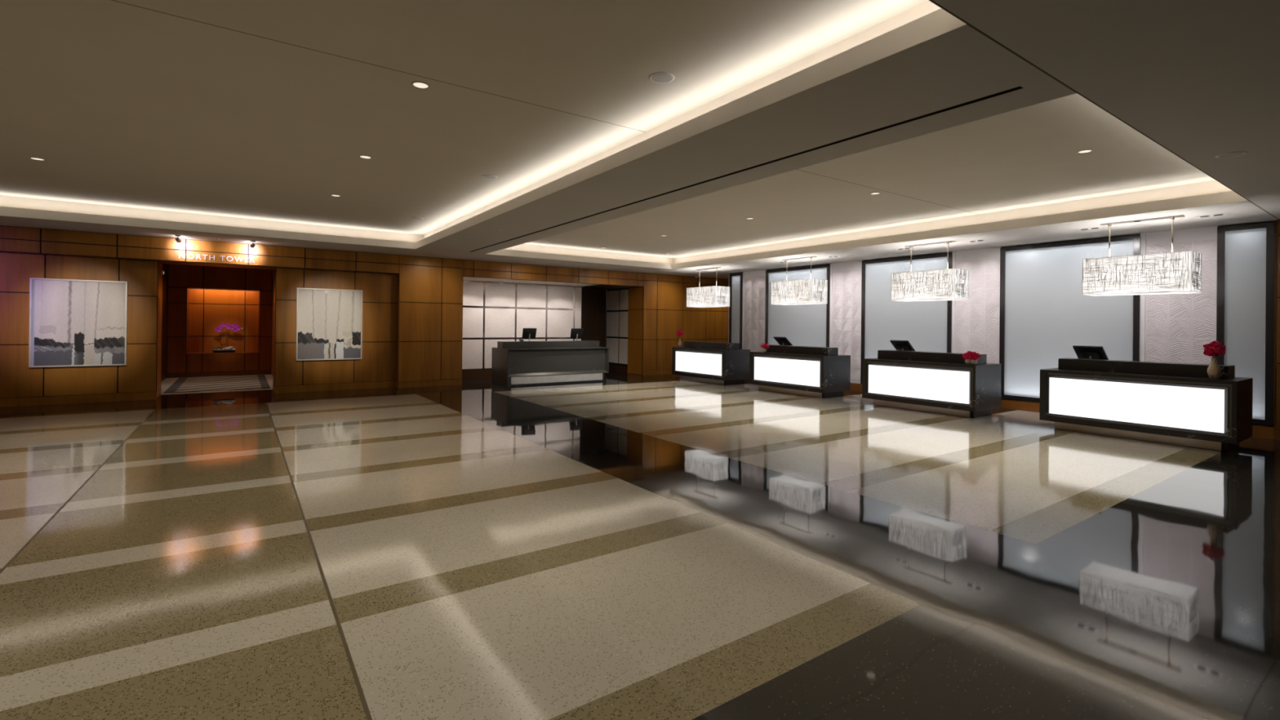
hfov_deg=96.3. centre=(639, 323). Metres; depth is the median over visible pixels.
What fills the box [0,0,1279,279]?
ceiling
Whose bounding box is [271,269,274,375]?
wall
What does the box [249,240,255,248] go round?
spotlight
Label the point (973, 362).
bowl
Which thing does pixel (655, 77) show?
grille
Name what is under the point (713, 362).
reception desk
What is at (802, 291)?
pendant lamp
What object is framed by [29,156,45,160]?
recessed light
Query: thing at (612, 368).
baseboard
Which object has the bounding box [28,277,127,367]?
framed picture
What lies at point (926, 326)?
wall panel
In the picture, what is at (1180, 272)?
pendant lamp
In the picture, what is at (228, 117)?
ceiling
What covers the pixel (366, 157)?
recessed light
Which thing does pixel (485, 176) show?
grille
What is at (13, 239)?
wall
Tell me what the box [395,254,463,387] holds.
wall pier
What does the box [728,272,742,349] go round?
wall panel
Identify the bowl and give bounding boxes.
[964,359,970,364]
[970,359,977,364]
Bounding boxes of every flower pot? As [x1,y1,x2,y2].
[760,342,769,352]
[962,351,980,364]
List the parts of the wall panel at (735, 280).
frosted pane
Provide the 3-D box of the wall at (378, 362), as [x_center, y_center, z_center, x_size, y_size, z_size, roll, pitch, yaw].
[-8.955,0.068,12.133,7.160,2.640,0.050,1,0,-35]
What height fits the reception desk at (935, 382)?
1.124 m
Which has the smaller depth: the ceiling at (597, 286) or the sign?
the sign
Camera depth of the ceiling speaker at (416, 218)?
11.02 m
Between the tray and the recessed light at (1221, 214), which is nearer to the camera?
the recessed light at (1221, 214)
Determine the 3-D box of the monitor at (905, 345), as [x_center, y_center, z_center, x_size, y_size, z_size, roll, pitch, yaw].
[5.513,0.543,12.004,0.344,0.382,0.400,1,0,-35]
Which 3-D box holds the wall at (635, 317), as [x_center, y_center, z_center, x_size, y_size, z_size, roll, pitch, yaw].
[-0.139,0.239,18.544,0.050,2.810,0.840,1,0,-35]
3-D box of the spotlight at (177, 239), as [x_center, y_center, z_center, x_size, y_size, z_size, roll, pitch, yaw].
[-9.014,-1.646,11.185,0.089,0.136,0.124,1,0,-27]
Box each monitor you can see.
[521,328,537,341]
[569,328,583,340]
[773,336,792,345]
[889,340,915,351]
[1072,345,1108,359]
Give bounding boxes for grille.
[483,175,496,178]
[651,73,671,82]
[1217,152,1244,157]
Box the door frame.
[153,261,278,398]
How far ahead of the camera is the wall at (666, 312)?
18.50 m
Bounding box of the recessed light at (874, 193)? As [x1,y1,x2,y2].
[870,191,880,195]
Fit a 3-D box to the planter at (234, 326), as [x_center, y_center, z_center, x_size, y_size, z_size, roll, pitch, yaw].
[-12.083,0.414,16.763,0.845,0.863,0.200,1,0,-35]
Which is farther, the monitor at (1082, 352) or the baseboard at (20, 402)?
the baseboard at (20, 402)
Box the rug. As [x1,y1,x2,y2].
[163,374,270,393]
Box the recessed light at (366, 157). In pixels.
[358,155,372,159]
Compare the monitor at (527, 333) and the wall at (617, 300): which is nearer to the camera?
the monitor at (527, 333)
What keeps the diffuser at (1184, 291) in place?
attached to the pendant lamp at (1180, 272)
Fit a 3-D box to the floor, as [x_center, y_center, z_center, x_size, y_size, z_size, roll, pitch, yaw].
[-1.377,1.608,8.927,22.000,0.001,26.200,1,0,-35]
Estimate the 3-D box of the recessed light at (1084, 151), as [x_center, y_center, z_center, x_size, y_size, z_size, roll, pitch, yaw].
[5.014,-1.938,6.459,0.148,0.007,0.148,1,0,-35]
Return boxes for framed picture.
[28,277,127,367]
[295,287,362,360]
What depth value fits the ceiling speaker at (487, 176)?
7.83 m
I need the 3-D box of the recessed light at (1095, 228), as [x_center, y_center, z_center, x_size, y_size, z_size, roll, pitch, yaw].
[7.341,-1.544,9.355,0.140,0.013,0.300,1,0,-35]
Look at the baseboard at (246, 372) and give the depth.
16.49 m
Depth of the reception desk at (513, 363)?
15.30 m
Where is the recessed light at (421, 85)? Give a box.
[411,80,430,88]
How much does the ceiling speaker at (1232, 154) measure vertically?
0.006 m
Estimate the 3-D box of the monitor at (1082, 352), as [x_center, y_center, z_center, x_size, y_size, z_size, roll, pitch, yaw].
[7.363,0.556,9.357,0.344,0.382,0.400,1,0,-35]
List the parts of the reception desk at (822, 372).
panel, trim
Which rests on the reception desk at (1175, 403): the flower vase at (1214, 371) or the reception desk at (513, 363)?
the flower vase at (1214, 371)
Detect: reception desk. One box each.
[491,340,608,386]
[671,341,750,385]
[749,344,850,398]
[862,350,1001,417]
[1039,358,1253,451]
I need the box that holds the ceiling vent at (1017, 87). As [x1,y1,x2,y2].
[470,86,1022,252]
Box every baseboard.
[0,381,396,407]
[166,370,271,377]
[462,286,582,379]
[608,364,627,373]
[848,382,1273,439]
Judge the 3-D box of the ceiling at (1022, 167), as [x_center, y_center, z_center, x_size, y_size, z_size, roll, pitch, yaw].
[2.001,-1.784,10.454,6.120,0.360,12.240,1,0,-35]
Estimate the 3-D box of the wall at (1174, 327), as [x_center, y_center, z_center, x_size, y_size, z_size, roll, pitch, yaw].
[8.121,0.085,10.652,0.402,3.250,18.160,1,0,-35]
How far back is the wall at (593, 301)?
19.77 m
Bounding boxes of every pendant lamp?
[686,266,729,307]
[770,256,827,305]
[890,240,968,302]
[1082,214,1201,296]
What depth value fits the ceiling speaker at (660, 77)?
4.64 m
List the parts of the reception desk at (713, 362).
panel, trim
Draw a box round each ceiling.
[0,0,966,248]
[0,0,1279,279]
[462,276,641,289]
[487,93,1248,269]
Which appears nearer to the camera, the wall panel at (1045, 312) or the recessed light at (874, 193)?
the recessed light at (874, 193)
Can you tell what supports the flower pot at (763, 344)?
on the reception desk at (822, 372)
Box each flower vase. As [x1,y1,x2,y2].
[675,328,683,346]
[1202,340,1226,379]
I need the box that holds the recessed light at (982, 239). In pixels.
[967,239,986,242]
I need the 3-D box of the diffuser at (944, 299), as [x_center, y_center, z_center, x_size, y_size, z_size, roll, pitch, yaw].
[5.649,-0.458,11.216,0.537,0.001,1.238,1,0,-35]
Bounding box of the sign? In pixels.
[178,253,254,262]
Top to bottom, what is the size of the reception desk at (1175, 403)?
1.124 m
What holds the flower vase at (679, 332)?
on the reception desk at (713, 362)
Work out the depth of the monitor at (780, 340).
14.58 m
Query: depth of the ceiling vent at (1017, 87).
5.34 m
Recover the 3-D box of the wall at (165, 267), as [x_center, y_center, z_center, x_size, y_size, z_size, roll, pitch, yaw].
[-11.804,-0.137,13.979,0.060,3.300,4.640,1,0,-35]
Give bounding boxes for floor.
[0,370,1279,719]
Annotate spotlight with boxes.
[174,235,181,242]
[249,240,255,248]
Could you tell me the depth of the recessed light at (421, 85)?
4.84 m
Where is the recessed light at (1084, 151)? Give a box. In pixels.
[1076,149,1093,153]
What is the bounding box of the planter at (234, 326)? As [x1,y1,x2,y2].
[209,322,244,352]
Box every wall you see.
[0,225,399,274]
[0,252,397,398]
[160,263,168,382]
[166,264,272,373]
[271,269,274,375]
[462,259,728,375]
[462,280,581,369]
[582,288,606,346]
[606,288,628,367]
[627,286,643,375]
[728,219,1279,439]
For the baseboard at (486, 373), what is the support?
attached to the wall at (493, 312)
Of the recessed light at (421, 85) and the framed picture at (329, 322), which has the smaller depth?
the recessed light at (421, 85)
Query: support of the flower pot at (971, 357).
on the reception desk at (935, 382)
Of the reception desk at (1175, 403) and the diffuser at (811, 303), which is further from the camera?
the diffuser at (811, 303)
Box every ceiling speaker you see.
[412,217,423,219]
[481,174,497,178]
[648,71,675,83]
[1214,151,1247,158]
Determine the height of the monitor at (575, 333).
0.527 m
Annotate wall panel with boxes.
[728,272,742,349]
[764,264,830,346]
[860,253,952,383]
[999,234,1140,402]
[1216,222,1275,426]
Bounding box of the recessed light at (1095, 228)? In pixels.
[1078,226,1101,230]
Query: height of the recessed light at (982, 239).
0.013 m
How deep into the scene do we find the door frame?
12.12 m
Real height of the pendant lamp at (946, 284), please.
1.111 m
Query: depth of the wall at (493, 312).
16.98 m
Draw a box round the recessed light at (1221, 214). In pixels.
[1195,213,1226,217]
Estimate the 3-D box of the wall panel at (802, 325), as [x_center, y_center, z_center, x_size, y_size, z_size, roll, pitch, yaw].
[4.412,-0.028,15.898,0.315,3.025,2.210,1,0,-35]
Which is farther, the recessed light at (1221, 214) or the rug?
the rug
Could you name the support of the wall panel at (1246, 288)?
attached to the wall at (1174, 327)
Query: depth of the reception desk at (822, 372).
13.22 m
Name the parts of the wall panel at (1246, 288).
frosted pane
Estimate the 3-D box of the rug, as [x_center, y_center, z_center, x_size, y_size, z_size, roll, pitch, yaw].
[-10.740,1.519,14.706,1.960,0.012,4.100,1,0,-35]
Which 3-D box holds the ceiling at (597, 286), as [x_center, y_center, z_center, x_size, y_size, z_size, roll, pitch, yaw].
[-2.935,-1.223,17.542,5.760,0.048,2.270,1,0,-35]
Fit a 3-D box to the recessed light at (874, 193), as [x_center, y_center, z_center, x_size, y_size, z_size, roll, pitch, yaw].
[3.525,-1.948,8.590,0.148,0.007,0.148,1,0,-35]
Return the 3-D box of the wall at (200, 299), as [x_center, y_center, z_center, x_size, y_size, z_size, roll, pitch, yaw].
[-12.209,-0.194,16.742,2.440,3.180,0.466,1,0,-35]
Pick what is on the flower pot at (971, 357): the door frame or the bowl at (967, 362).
the bowl at (967, 362)
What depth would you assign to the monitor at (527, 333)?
15.81 m
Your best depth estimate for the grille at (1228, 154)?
5.35 m
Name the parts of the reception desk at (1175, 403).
panel, trim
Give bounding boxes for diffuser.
[783,302,813,304]
[897,298,958,301]
[1088,291,1197,295]
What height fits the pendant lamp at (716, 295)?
1.111 m
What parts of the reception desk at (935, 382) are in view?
panel, trim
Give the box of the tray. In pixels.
[212,350,235,352]
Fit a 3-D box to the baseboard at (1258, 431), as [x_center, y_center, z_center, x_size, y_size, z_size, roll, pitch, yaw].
[6.093,1.600,13.232,0.022,0.190,11.540,1,0,-35]

